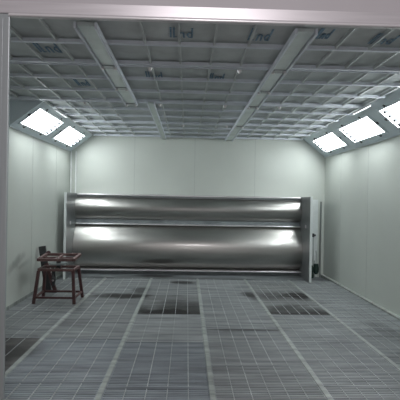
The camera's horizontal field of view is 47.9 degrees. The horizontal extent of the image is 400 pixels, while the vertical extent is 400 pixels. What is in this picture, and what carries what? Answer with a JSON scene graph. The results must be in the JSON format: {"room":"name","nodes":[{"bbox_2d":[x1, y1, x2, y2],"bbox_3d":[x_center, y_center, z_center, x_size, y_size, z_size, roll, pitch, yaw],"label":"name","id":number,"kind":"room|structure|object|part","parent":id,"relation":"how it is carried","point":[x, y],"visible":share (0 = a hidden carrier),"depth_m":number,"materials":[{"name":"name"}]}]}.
{"room":"paint spray booth","nodes":[
{"label":"paint spray booth","id":0,"kind":"room"},
{"bbox_2d":[6,127,70,306],"bbox_3d":[-2.513,0.077,5.910,0.102,2.750,5.960,1,0,-2],"label":"wall","id":1,"kind":"structure","parent":0,"point":[38,170],"depth_m":6.64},
{"bbox_2d":[6,273,62,310],"bbox_3d":[-2.482,1.412,5.900,0.010,0.080,5.790,1,0,-2],"label":"baseboard","id":2,"kind":"structure","parent":1,"relation":"attached to","point":[61,275],"depth_m":6.35,"materials":[{"name":"paint"}]},
{"bbox_2d":[68,277,325,280],"bbox_3d":[0.019,1.537,5.987,5.220,0.080,5.960,1,0,-2],"label":"floor","id":3,"kind":"structure","parent":0,"point":[314,278],"depth_m":8.67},
{"bbox_2d":[5,338,39,371],"bbox_3d":[-2.027,1.445,4.097,0.789,0.038,1.108,1,0,-2],"label":"floor grate","id":4,"kind":"object","parent":3,"relation":"on","point":[15,348],"visible":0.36,"depth_m":4.35,"materials":[{"name":"metal"}]},
{"bbox_2d":[5,311,68,337],"bbox_3d":[-2.059,1.442,5.217,0.789,0.038,1.108,1,0,-2],"label":"floor grate","id":5,"kind":"object","parent":3,"relation":"on","point":[19,324],"visible":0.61,"depth_m":5.24,"materials":[{"name":"metal"}]},
{"bbox_2d":[7,292,87,310],"bbox_3d":[-2.092,1.438,6.336,0.789,0.038,1.108,1,0,-2],"label":"floor grate","id":6,"kind":"object","parent":3,"relation":"on","point":[41,304],"visible":0.63,"depth_m":6.15,"materials":[{"name":"metal"}]},
{"bbox_2d":[39,246,56,292],"bbox_3d":[-2.327,1.063,6.846,0.341,0.716,0.189,1,0,9],"label":"post","id":7,"kind":"object","parent":6,"relation":"on","point":[50,277],"visible":0.65,"depth_m":6.88,"materials":[{"name":"metal"}]},
{"bbox_3d":[-2.210,1.134,6.774,0.077,0.327,0.073,1,0,-24],"label":"handle","id":8,"kind":"part","parent":7,"relation":"part of","materials":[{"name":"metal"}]},
{"bbox_2d":[32,253,83,304],"bbox_3d":[-1.995,1.102,6.373,0.610,0.645,0.508,1,0,-2],"label":"stand","id":9,"kind":"object","parent":6,"relation":"on","point":[53,266],"visible":1,"depth_m":6.29,"materials":[{"name":"red paint"}]},
{"bbox_3d":[-2.246,1.197,6.166,0.052,0.447,0.131,1,0,28],"label":"leg","id":10,"kind":"part","parent":9,"relation":"part of","materials":[{"name":"red paint"}]},
{"bbox_3d":[-2.267,1.195,6.551,0.053,0.447,0.123,1,0,-35],"label":"leg","id":11,"kind":"part","parent":9,"relation":"part of","materials":[{"name":"red paint"}]},
{"bbox_3d":[-1.997,0.965,6.368,0.516,0.036,0.356,1,0,-2],"label":"frame","id":12,"kind":"part","parent":9,"relation":"part of","materials":[{"name":"red paint"}]},
{"bbox_3d":[-1.990,0.809,6.378,0.548,0.060,0.498,1,0,-2],"label":"frame","id":13,"kind":"part","parent":9,"relation":"part of","materials":[{"name":"red paint"}]},
{"bbox_3d":[-1.736,1.206,6.181,0.052,0.447,0.131,1,0,-31],"label":"leg","id":14,"kind":"part","parent":9,"relation":"part of","materials":[{"name":"red paint"}]},
{"bbox_3d":[-1.742,1.205,6.566,0.054,0.447,0.130,1,0,38],"label":"leg","id":15,"kind":"part","parent":9,"relation":"part of","materials":[{"name":"red paint"}]},
{"bbox_2d":[4,382,101,399],"bbox_3d":[-1.168,1.462,3.302,0.798,0.038,0.508,1,0,-2],"label":"floor grate","id":16,"kind":"object","parent":3,"relation":"on","point":[13,391],"visible":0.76,"depth_m":3.41,"materials":[{"name":"metal"}]},
{"bbox_2d":[5,278,105,376],"bbox_3d":[-1.655,1.446,5.629,0.038,0.043,5.200,1,0,-2],"label":"beam","id":17,"kind":"structure","parent":3,"relation":"on","point":[43,337],"depth_m":4.74,"materials":[{"name":"metal"}]},
{"bbox_2d":[5,338,121,382],"bbox_3d":[-1.192,1.460,4.121,0.798,0.038,1.108,1,0,-2],"label":"floor grate","id":18,"kind":"object","parent":3,"relation":"on","point":[54,360],"visible":0.87,"depth_m":4.01,"materials":[{"name":"metal"}]},
{"bbox_2d":[38,279,100,292],"bbox_3d":[-2.124,1.435,7.456,0.789,0.038,1.108,1,0,-2],"label":"floor grate","id":19,"kind":"object","parent":3,"relation":"on","point":[88,285],"visible":0.41,"depth_m":7.52,"materials":[{"name":"metal"}]},
{"bbox_2d":[59,277,102,279],"bbox_3d":[-2.143,1.434,8.111,0.789,0.038,0.178,1,0,-2],"label":"floor grate","id":20,"kind":"object","parent":3,"relation":"on","point":[60,277],"visible":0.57,"depth_m":8.11,"materials":[{"name":"metal"}]},
{"bbox_2d":[46,311,134,338],"bbox_3d":[-1.224,1.457,5.241,0.798,0.038,1.108,1,0,-2],"label":"floor grate","id":21,"kind":"object","parent":3,"relation":"on","point":[78,324],"visible":0.85,"depth_m":5.16,"materials":[{"name":"metal"}]},
{"bbox_2d":[73,293,142,311],"bbox_3d":[-1.257,1.454,6.360,0.798,0.038,1.108,1,0,-2],"label":"floor grate","id":22,"kind":"object","parent":3,"relation":"on","point":[95,302],"visible":0.77,"depth_m":6.29,"materials":[{"name":"metal"}]},
{"bbox_2d":[92,280,148,293],"bbox_3d":[-1.289,1.450,7.480,0.798,0.038,1.108,1,0,-2],"label":"floor grate","id":23,"kind":"object","parent":3,"relation":"on","point":[107,286],"visible":0.84,"depth_m":7.44,"materials":[{"name":"metal"}]},
{"bbox_2d":[94,278,151,399],"bbox_3d":[-0.816,1.462,5.653,0.038,0.043,5.200,1,0,-2],"label":"beam","id":24,"kind":"structure","parent":3,"relation":"on","point":[109,372],"depth_m":4.29,"materials":[{"name":"metal"}]},
{"bbox_2d":[105,278,149,279],"bbox_3d":[-1.308,1.449,8.135,0.798,0.038,0.178,1,0,-2],"label":"floor grate","id":25,"kind":"object","parent":3,"relation":"on","point":[106,278],"visible":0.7,"depth_m":8.15,"materials":[{"name":"metal"}]},
{"bbox_2d":[100,388,209,399],"bbox_3d":[-0.326,1.477,3.281,0.801,0.038,0.418,1,0,-2],"label":"floor grate","id":26,"kind":"object","parent":3,"relation":"on","point":[109,393],"visible":1,"depth_m":3.39,"materials":[{"name":"metal"}]},
{"bbox_2d":[106,342,208,387],"bbox_3d":[-0.348,1.475,4.056,0.801,0.038,1.108,1,0,-2],"label":"floor grate","id":27,"kind":"object","parent":3,"relation":"on","point":[138,364],"visible":0.98,"depth_m":3.96,"materials":[{"name":"metal"}]},
{"bbox_2d":[125,314,202,342],"bbox_3d":[-0.381,1.472,5.175,0.801,0.038,1.108,1,0,-2],"label":"floor grate","id":28,"kind":"object","parent":3,"relation":"on","point":[145,327],"visible":0.98,"depth_m":5.10,"materials":[{"name":"metal"}]},
{"bbox_2d":[137,295,199,313],"bbox_3d":[-0.413,1.469,6.295,0.801,0.038,1.108,1,0,-2],"label":"floor grate","id":29,"kind":"object","parent":3,"relation":"on","point":[151,304],"visible":0.94,"depth_m":6.24,"materials":[{"name":"metal"}]},
{"bbox_2d":[146,281,197,295],"bbox_3d":[-0.445,1.466,7.414,0.801,0.038,1.108,1,0,-2],"label":"floor grate","id":30,"kind":"object","parent":3,"relation":"on","point":[155,288],"visible":0.97,"depth_m":7.37,"materials":[{"name":"metal"}]},
{"bbox_2d":[152,279,196,281],"bbox_3d":[-0.466,1.464,8.114,0.801,0.038,0.268,1,0,-2],"label":"floor grate","id":31,"kind":"object","parent":3,"relation":"on","point":[155,280],"visible":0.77,"depth_m":8.11,"materials":[{"name":"metal"}]},
{"bbox_2d":[69,273,305,280],"bbox_3d":[-0.228,1.464,8.518,4.360,0.046,0.475,1,0,-2],"label":"drip tray","id":32,"kind":"object","parent":3,"relation":"on","point":[83,275],"visible":0.79,"depth_m":8.47,"materials":[{"name":"grey metal"}]},
{"bbox_2d":[73,219,302,274],"bbox_3d":[-0.222,0.928,8.675,4.356,1.048,0.310,1,0,-2],"label":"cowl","id":33,"kind":"object","parent":32,"relation":"on","point":[104,245],"visible":0.84,"depth_m":8.59,"materials":[{"name":"silver metal"}]},
{"bbox_2d":[63,192,76,279],"bbox_3d":[-2.399,0.633,8.356,0.040,1.550,0.840,1,0,-2],"label":"plate","id":34,"kind":"object","parent":33,"relation":"attached to","point":[69,198],"visible":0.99,"depth_m":8.18,"materials":[{"name":"metal"}]},
{"bbox_3d":[-0.235,1.410,8.796,4.356,0.083,0.070,1,0,-2],"label":"panel","id":35,"kind":"part","parent":33,"relation":"part of","materials":[{"name":"metal"}]},
{"bbox_2d":[75,193,301,221],"bbox_3d":[-0.210,0.157,8.728,4.356,0.490,0.200,1,0,-2],"label":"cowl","id":36,"kind":"object","parent":33,"relation":"on","point":[87,206],"visible":1,"depth_m":8.67,"materials":[{"name":"silver metal"}]},
{"bbox_2d":[299,197,312,282],"bbox_3d":[1.978,0.712,8.483,0.040,1.550,0.840,1,0,-2],"label":"plate","id":37,"kind":"object","parent":33,"relation":"attached to","point":[306,202],"visible":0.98,"depth_m":8.30,"materials":[{"name":"metal"}]},
{"bbox_2d":[196,279,215,399],"bbox_3d":[0.026,1.477,5.677,0.038,0.043,5.200,1,0,-2],"label":"beam","id":38,"kind":"structure","parent":3,"relation":"on","point":[207,357],"depth_m":4.36,"materials":[{"name":"metal"}]},
{"bbox_2d":[199,279,249,289],"bbox_3d":[0.401,1.480,7.819,0.831,0.038,0.908,1,0,-2],"label":"floor grate","id":39,"kind":"object","parent":3,"relation":"on","point":[217,284],"visible":0.89,"depth_m":7.79,"materials":[{"name":"metal"}]},
{"bbox_2d":[200,289,261,305],"bbox_3d":[0.431,1.483,6.799,0.831,0.038,1.108,1,0,-2],"label":"floor grate","id":40,"kind":"object","parent":3,"relation":"on","point":[209,297],"visible":0.84,"depth_m":6.74,"materials":[{"name":"metal"}]},
{"bbox_2d":[202,306,277,329],"bbox_3d":[0.463,1.486,5.680,0.831,0.038,1.108,1,0,-2],"label":"floor grate","id":41,"kind":"object","parent":3,"relation":"on","point":[215,317],"visible":0.87,"depth_m":5.61,"materials":[{"name":"metal"}]},
{"bbox_2d":[206,329,303,365],"bbox_3d":[0.495,1.489,4.560,0.831,0.038,1.108,1,0,-2],"label":"floor grate","id":42,"kind":"object","parent":3,"relation":"on","point":[227,347],"visible":0.96,"depth_m":4.47,"materials":[{"name":"metal"}]},
{"bbox_2d":[247,280,289,282],"bbox_3d":[1.235,1.494,8.183,0.773,0.038,0.228,1,0,-2],"label":"floor grate","id":43,"kind":"object","parent":3,"relation":"on","point":[267,281],"visible":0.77,"depth_m":8.20,"materials":[{"name":"metal"}]},
{"bbox_2d":[211,366,326,399],"bbox_3d":[0.525,1.492,3.546,0.831,0.038,0.898,1,0,-2],"label":"floor grate","id":44,"kind":"object","parent":3,"relation":"on","point":[229,382],"visible":1,"depth_m":3.62,"materials":[{"name":"metal"}]},
{"bbox_2d":[248,282,305,295],"bbox_3d":[1.255,1.496,7.503,0.773,0.038,1.108,1,0,-2],"label":"floor grate","id":45,"kind":"object","parent":3,"relation":"on","point":[260,288],"visible":0.73,"depth_m":7.46,"materials":[{"name":"metal"}]},
{"bbox_2d":[244,279,332,399],"bbox_3d":[0.899,1.492,5.702,0.038,0.043,5.200,1,0,-2],"label":"beam","id":46,"kind":"structure","parent":3,"relation":"on","point":[324,391],"depth_m":4.38,"materials":[{"name":"metal"}]},
{"bbox_2d":[258,296,329,314],"bbox_3d":[1.287,1.499,6.384,0.773,0.038,1.108,1,0,-2],"label":"floor grate","id":47,"kind":"object","parent":3,"relation":"on","point":[278,305],"visible":0.76,"depth_m":6.31,"materials":[{"name":"metal"}]},
{"bbox_2d":[311,233,318,277],"bbox_3d":[2.179,1.063,8.616,0.214,0.845,0.112,1,0,-17],"label":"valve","id":48,"kind":"object","parent":3,"relation":"on","point":[315,267],"visible":0.83,"depth_m":8.60,"materials":[{"name":"metal"}]},
{"bbox_3d":[2.168,1.060,8.619,0.032,0.740,0.022,1,0,-2],"label":"rod","id":49,"kind":"part","parent":48,"relation":"part of","materials":[{"name":"grey metal"}]},
{"bbox_2d":[271,314,363,342],"bbox_3d":[1.319,1.502,5.264,0.773,0.038,1.108,1,0,-2],"label":"floor grate","id":50,"kind":"object","parent":3,"relation":"on","point":[298,328],"visible":0.75,"depth_m":5.18,"materials":[{"name":"metal"}]},
{"bbox_2d":[290,280,344,289],"bbox_3d":[2.046,1.510,7.917,0.750,0.038,0.808,1,0,-2],"label":"floor grate","id":51,"kind":"object","parent":3,"relation":"on","point":[316,285],"visible":0.78,"depth_m":7.88,"materials":[{"name":"metal"}]},
{"bbox_2d":[288,280,399,370],"bbox_3d":[1.714,1.507,5.726,0.038,0.043,5.200,1,0,-2],"label":"beam","id":52,"kind":"structure","parent":3,"relation":"on","point":[396,366],"depth_m":5.05,"materials":[{"name":"metal"}]},
{"bbox_2d":[292,342,399,386],"bbox_3d":[1.351,1.505,4.145,0.773,0.038,1.108,1,0,-2],"label":"floor grate","id":53,"kind":"object","parent":3,"relation":"on","point":[335,364],"visible":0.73,"depth_m":4.06,"materials":[{"name":"metal"}]},
{"bbox_2d":[322,305,399,327],"bbox_3d":[2.107,1.515,5.827,0.750,0.038,1.108,1,0,-2],"label":"floor grate","id":54,"kind":"object","parent":3,"relation":"on","point":[352,316],"visible":0.75,"depth_m":5.78,"materials":[{"name":"metal"}]},
{"bbox_2d":[324,387,399,399],"bbox_3d":[1.375,1.508,3.350,0.773,0.038,0.458,1,0,-2],"label":"floor grate","id":55,"kind":"object","parent":3,"relation":"on","point":[337,393],"visible":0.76,"depth_m":3.48,"materials":[{"name":"metal"}]},
{"bbox_2d":[351,328,399,362],"bbox_3d":[2.139,1.518,4.708,0.750,0.038,1.108,1,0,-2],"label":"floor grate","id":56,"kind":"object","parent":3,"relation":"on","point":[386,340],"visible":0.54,"depth_m":4.85,"materials":[{"name":"metal"}]},
{"bbox_2d":[70,136,324,276],"bbox_3d":[-0.040,0.115,8.912,5.020,2.750,0.102,1,0,-2],"label":"wall","id":57,"kind":"structure","parent":0,"point":[105,164],"depth_m":8.86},
{"bbox_2d":[70,151,76,192],"bbox_3d":[-2.477,0.241,8.759,0.115,2.390,0.025,1,0,-16],"label":"conduit","id":58,"kind":"object","parent":57,"relation":"attached to","point":[71,151],"visible":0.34,"depth_m":8.75,"materials":[{"name":"white metal"}]},
{"bbox_2d":[312,200,317,276],"bbox_3d":[2.165,0.754,8.919,0.330,1.530,0.014,1,0,-2],"label":"panel","id":59,"kind":"object","parent":57,"relation":"attached to","point":[315,202],"visible":0.36,"depth_m":8.91,"materials":[{"name":"grey metal"}]},
{"bbox_2d":[319,202,321,276],"bbox_3d":[2.376,0.778,8.874,0.032,1.490,0.032,1,0,-2],"label":"pipe","id":60,"kind":"object","parent":57,"relation":"attached to","point":[320,202],"visible":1,"depth_m":8.86,"materials":[{"name":"grey metal"}]},
{"bbox_2d":[0,0,399,12],"bbox_3d":[0.140,-0.334,2.989,5.220,3.600,0.026,1,0,-2],"label":"wall","id":61,"kind":"structure","parent":0,"point":[332,5],"depth_m":2.98,"materials":[{"name":"paint"}]},
{"bbox_2d":[0,14,10,399],"bbox_3d":[-1.327,0.115,2.929,0.140,2.650,0.029,1,0,-2],"label":"trim","id":62,"kind":"structure","parent":61,"relation":"attached to","point":[5,20],"depth_m":2.92,"materials":[{"name":"metal"}]},
{"bbox_2d":[0,1,399,28],"bbox_3d":[0.136,-1.216,2.963,3.020,0.106,0.038,1,0,-2],"label":"trim","id":63,"kind":"structure","parent":61,"relation":"attached to","point":[14,9],"depth_m":2.95,"materials":[{"name":"metal"}]},
{"bbox_2d":[10,18,399,137],"bbox_3d":[0.070,-1.282,5.981,5.220,0.100,5.960,1,0,-2],"label":"ceiling","id":64,"kind":"structure","parent":0,"point":[31,28],"depth_m":4.31,"materials":[{"name":"fabric"}]},
{"bbox_2d":[9,100,92,151],"bbox_3d":[-2.232,-1.111,7.254,0.505,0.352,3.079,1,0,-2],"label":"light housing","id":65,"kind":"object","parent":64,"relation":"attached to","point":[18,109],"depth_m":6.48,"materials":[{"name":"paint"}]},
{"bbox_3d":[-2.227,-1.101,6.410,0.341,0.272,1.248,1,0,-2],"label":"ceiling light","id":66,"kind":"part","parent":65,"relation":"part of","materials":[{"name":"white plastic"}]},
{"bbox_3d":[-1.963,-1.226,6.368,0.024,0.023,0.550,1,0,-2],"label":"edge bracket","id":67,"kind":"part","parent":65,"relation":"part of","materials":[{"name":"grey metal"}]},
{"bbox_3d":[-2.269,-1.105,7.875,0.341,0.272,1.278,1,0,-2],"label":"ceiling light","id":68,"kind":"part","parent":65,"relation":"part of","materials":[{"name":"white plastic"}]},
{"bbox_2d":[55,127,83,144],"bbox_3d":[-2.273,-1.109,7.875,0.249,0.197,1.120,1,0,-2],"label":"diffuser","id":69,"kind":"object","parent":65,"relation":"attached to","point":[69,135],"depth_m":7.80,"materials":[{"name":"white plastic"}]},
{"bbox_2d":[74,22,137,106],"bbox_3d":[-0.815,-1.181,4.333,0.156,0.057,2.575,1,0,-2],"label":"ceiling beam","id":70,"kind":"structure","parent":64,"relation":"attached to","point":[90,33],"depth_m":3.74,"materials":[{"name":"metal"}]},
{"bbox_3d":[-0.805,-1.180,3.995,0.116,0.007,0.090,1,0,-2],"label":"splice plate","id":71,"kind":"part","parent":70,"relation":"part of","materials":[{"name":"metal"}]},
{"bbox_2d":[147,102,165,138],"bbox_3d":[-0.657,-1.196,7.186,0.092,0.033,3.290,1,0,-2],"label":"ceiling beam","id":72,"kind":"structure","parent":64,"relation":"attached to","point":[152,108],"depth_m":6.56,"materials":[{"name":"grey metal"}]},
{"bbox_2d":[10,19,399,139],"bbox_3d":[-0.171,-1.208,5.954,4.520,0.073,5.780,1,0,-2],"label":"grid","id":73,"kind":"object","parent":64,"relation":"attached to","point":[49,62],"visible":0.91,"depth_m":4.78,"materials":[{"name":"metal"}]},
{"bbox_3d":[-0.161,-1.222,5.626,4.520,0.032,0.085,1,0,-2],"label":"cross rail","id":74,"kind":"part","parent":73,"relation":"part of","materials":[{"name":"grey metal"}]},
{"bbox_3d":[-0.145,-1.222,5.088,4.520,0.028,0.036,1,0,-2],"label":"cross rail","id":75,"kind":"part","parent":73,"relation":"part of","materials":[{"name":"grey metal"}]},
{"bbox_3d":[-0.026,-1.226,8.757,4.070,0.032,0.085,1,0,-2],"label":"cross rail","id":76,"kind":"part","parent":73,"relation":"part of","materials":[{"name":"grey metal"}]},
{"bbox_3d":[-0.011,-1.227,8.219,4.070,0.028,0.036,1,0,-2],"label":"cross rail","id":77,"kind":"part","parent":73,"relation":"part of","materials":[{"name":"grey metal"}]},
{"bbox_3d":[0.004,-1.225,7.698,4.070,0.028,0.036,1,0,-2],"label":"cross rail","id":78,"kind":"part","parent":73,"relation":"part of","materials":[{"name":"grey metal"}]},
{"bbox_3d":[0.019,-1.222,7.195,4.070,0.032,0.085,1,0,-2],"label":"cross rail","id":79,"kind":"part","parent":73,"relation":"part of","materials":[{"name":"grey metal"}]},
{"bbox_3d":[0.035,-1.222,6.656,4.070,0.028,0.036,1,0,-2],"label":"cross rail","id":80,"kind":"part","parent":73,"relation":"part of","materials":[{"name":"grey metal"}]},
{"bbox_3d":[0.050,-1.221,6.136,4.070,0.028,0.036,1,0,-2],"label":"cross rail","id":81,"kind":"part","parent":73,"relation":"part of","materials":[{"name":"grey metal"}]},
{"bbox_3d":[-0.130,-1.221,4.567,4.520,0.028,0.036,1,0,-2],"label":"cross rail","id":82,"kind":"part","parent":73,"relation":"part of","materials":[{"name":"grey metal"}]},
{"bbox_3d":[-0.116,-1.217,4.064,4.520,0.032,0.085,1,0,-2],"label":"cross rail","id":83,"kind":"part","parent":73,"relation":"part of","materials":[{"name":"grey metal"}]},
{"bbox_3d":[-0.100,-1.218,3.525,4.520,0.028,0.036,1,0,-2],"label":"cross rail","id":84,"kind":"part","parent":73,"relation":"part of","materials":[{"name":"grey metal"}]},
{"bbox_2d":[225,28,317,141],"bbox_3d":[0.648,-1.158,5.978,0.156,0.057,5.780,1,0,-2],"label":"ceiling beam","id":85,"kind":"structure","parent":64,"relation":"attached to","point":[300,39],"depth_m":4.01,"materials":[{"name":"metal"}]},
{"bbox_2d":[303,89,399,157],"bbox_3d":[2.346,-1.018,6.031,0.464,0.362,5.788,1,0,-2],"label":"light housing","id":86,"kind":"object","parent":64,"relation":"attached to","point":[371,111],"depth_m":6.46,"materials":[{"name":"paint"}]},
{"bbox_3d":[2.289,-1.017,8.007,0.341,0.280,1.278,1,0,-2],"label":"ceiling light","id":87,"kind":"part","parent":86,"relation":"part of","materials":[{"name":"white plastic"}]},
{"bbox_2d":[314,133,345,150],"bbox_3d":[2.292,-1.021,8.007,0.249,0.204,1.120,1,0,-2],"label":"diffuser","id":88,"kind":"object","parent":86,"relation":"attached to","point":[328,141],"depth_m":7.93,"materials":[{"name":"white plastic"}]},
{"bbox_3d":[2.331,-1.013,6.542,0.341,0.280,1.248,1,0,-2],"label":"ceiling light","id":89,"kind":"part","parent":86,"relation":"part of","materials":[{"name":"white plastic"}]},
{"bbox_3d":[2.374,-1.009,5.053,0.341,0.280,1.288,1,0,-2],"label":"ceiling light","id":90,"kind":"part","parent":86,"relation":"part of","materials":[{"name":"white plastic"}]},
{"bbox_2d":[380,102,399,126],"bbox_3d":[2.377,-1.013,5.053,0.249,0.204,1.130,1,0,-2],"label":"diffuser","id":91,"kind":"object","parent":86,"relation":"attached to","point":[391,111],"depth_m":5.45,"materials":[{"name":"white plastic"}]},
{"bbox_2d":[353,104,370,113],"bbox_3d":[2.056,-1.152,5.734,0.024,0.023,0.550,1,0,-2],"label":"light","id":92,"kind":"object","parent":64,"relation":"attached to","point":[368,105],"visible":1,"depth_m":5.67,"materials":[{"name":"metal"}]},
{"bbox_2d":[323,136,399,316],"bbox_3d":[2.602,0.168,6.058,0.102,2.750,5.960,1,0,-2],"label":"wall","id":93,"kind":"structure","parent":0,"point":[362,203],"depth_m":6.83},
{"bbox_2d":[321,274,399,320],"bbox_3d":[2.505,1.512,6.044,0.050,0.060,5.790,1,0,-2],"label":"baseboard","id":94,"kind":"structure","parent":93,"relation":"attached to","point":[323,276],"depth_m":6.83,"materials":[{"name":"paint"}]}
]}

